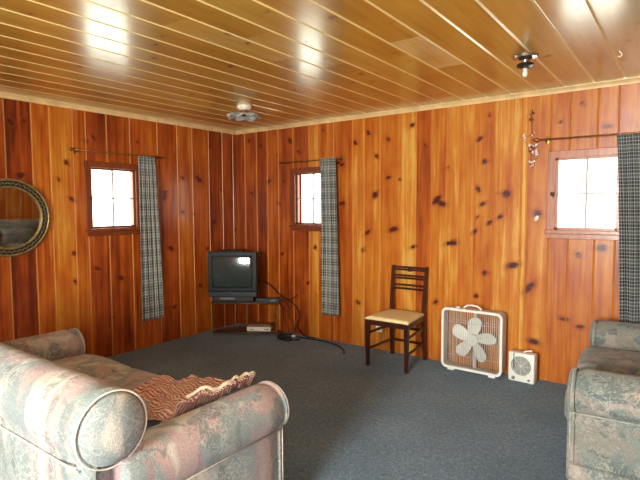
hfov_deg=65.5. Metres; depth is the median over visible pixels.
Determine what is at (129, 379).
seat cushion
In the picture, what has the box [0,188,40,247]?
mirror glass
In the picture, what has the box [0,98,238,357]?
wall
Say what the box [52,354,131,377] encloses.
seat cushion
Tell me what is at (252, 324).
cardboard box
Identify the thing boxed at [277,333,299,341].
power adapter
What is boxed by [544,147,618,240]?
window
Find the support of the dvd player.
on the tv stand
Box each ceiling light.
[227,104,260,121]
[512,52,538,76]
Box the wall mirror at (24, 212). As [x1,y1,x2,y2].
[0,178,49,256]
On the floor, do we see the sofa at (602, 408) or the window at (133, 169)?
the sofa at (602, 408)
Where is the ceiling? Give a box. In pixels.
[0,0,639,130]
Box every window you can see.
[84,160,139,236]
[289,166,320,231]
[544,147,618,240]
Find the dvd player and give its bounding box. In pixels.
[247,325,271,330]
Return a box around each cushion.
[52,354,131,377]
[97,368,160,390]
[146,395,224,428]
[577,346,639,375]
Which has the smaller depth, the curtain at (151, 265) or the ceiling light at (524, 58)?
the ceiling light at (524, 58)
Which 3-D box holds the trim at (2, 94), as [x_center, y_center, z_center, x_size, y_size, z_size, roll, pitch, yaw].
[-2.968,-1.119,3.399,0.032,0.040,6.600,2,5,36]
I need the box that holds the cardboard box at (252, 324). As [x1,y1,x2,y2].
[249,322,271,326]
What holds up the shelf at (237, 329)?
attached to the tv stand
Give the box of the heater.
[508,349,537,384]
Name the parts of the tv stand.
leg, leg, leg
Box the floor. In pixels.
[106,323,567,479]
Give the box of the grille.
[449,310,498,369]
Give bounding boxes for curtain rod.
[68,147,164,160]
[278,156,342,164]
[533,131,639,143]
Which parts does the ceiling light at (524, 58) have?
bulb, ceiling plate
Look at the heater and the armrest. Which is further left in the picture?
the heater
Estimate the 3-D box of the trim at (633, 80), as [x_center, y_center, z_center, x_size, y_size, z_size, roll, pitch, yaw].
[0.988,-1.213,4.560,5.020,0.040,0.032,2,5,36]
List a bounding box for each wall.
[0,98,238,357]
[236,83,639,384]
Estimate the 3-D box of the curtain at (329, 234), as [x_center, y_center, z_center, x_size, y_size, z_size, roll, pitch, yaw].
[0.097,-0.028,5.224,0.233,1.663,0.049,2,5,36]
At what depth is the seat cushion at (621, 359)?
3.15 m
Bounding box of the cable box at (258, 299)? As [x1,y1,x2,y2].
[256,294,297,335]
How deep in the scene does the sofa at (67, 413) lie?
1.82 m
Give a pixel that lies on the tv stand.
(237, 329)
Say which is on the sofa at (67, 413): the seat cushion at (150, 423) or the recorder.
the seat cushion at (150, 423)
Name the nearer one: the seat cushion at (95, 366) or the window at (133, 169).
the seat cushion at (95, 366)
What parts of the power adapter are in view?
cord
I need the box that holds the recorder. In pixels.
[213,297,255,301]
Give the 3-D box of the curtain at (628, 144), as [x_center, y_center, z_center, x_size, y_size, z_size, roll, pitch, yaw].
[2.404,0.076,3.530,0.562,1.683,0.053,2,5,36]
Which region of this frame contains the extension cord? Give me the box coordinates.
[290,335,344,353]
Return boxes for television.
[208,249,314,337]
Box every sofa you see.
[0,328,288,479]
[564,319,639,479]
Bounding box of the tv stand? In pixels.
[211,299,279,335]
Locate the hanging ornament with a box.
[523,109,538,166]
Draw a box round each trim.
[0,92,235,134]
[236,76,639,134]
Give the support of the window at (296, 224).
in the wall at (453, 192)
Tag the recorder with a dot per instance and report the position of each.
(250, 299)
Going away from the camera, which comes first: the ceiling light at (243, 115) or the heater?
the heater
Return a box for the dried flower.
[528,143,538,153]
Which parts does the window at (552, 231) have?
sill, sash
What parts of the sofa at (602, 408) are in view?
arm, arm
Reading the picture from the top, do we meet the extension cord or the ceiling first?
the ceiling
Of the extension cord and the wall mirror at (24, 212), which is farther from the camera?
the extension cord
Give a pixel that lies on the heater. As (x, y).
(522, 364)
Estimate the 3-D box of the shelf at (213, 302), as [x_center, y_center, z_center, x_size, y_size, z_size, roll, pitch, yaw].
[-0.828,0.692,5.683,0.770,0.020,0.270,0,4,3]
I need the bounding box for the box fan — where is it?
[441,304,505,378]
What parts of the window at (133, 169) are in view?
sill, sash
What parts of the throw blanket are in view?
fringe cord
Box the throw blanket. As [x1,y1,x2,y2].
[134,371,255,422]
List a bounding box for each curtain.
[138,155,163,321]
[320,157,338,315]
[617,133,639,323]
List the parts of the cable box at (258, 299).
power cord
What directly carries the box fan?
on the floor
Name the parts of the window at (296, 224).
sill, sash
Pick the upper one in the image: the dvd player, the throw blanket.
the dvd player
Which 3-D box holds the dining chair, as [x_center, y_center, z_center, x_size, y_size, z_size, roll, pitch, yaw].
[0.724,0.695,4.563,0.430,0.875,0.498,2,5,36]
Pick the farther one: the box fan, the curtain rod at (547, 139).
the box fan
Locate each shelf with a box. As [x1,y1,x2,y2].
[211,299,279,303]
[212,326,278,332]
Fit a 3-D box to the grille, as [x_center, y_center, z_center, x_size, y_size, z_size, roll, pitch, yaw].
[1.352,0.859,4.338,0.480,0.485,0.005,3,5,37]
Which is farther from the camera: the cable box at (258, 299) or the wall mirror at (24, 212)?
the cable box at (258, 299)
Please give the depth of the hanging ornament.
4.03 m
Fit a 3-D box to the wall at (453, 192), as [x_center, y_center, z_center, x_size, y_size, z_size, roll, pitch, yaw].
[1.036,-0.059,4.692,5.020,2.360,0.111,2,5,36]
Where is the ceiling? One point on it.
(187, 61)
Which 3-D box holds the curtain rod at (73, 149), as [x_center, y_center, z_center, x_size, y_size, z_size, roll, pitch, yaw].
[-1.932,-0.827,4.773,0.092,0.060,0.995,2,5,36]
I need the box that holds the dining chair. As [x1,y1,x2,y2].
[365,265,427,373]
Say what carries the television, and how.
on the recorder
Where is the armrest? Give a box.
[564,367,638,418]
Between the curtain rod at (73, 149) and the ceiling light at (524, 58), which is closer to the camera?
the ceiling light at (524, 58)
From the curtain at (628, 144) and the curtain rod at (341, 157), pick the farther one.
the curtain rod at (341, 157)
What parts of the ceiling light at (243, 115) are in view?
lamp shade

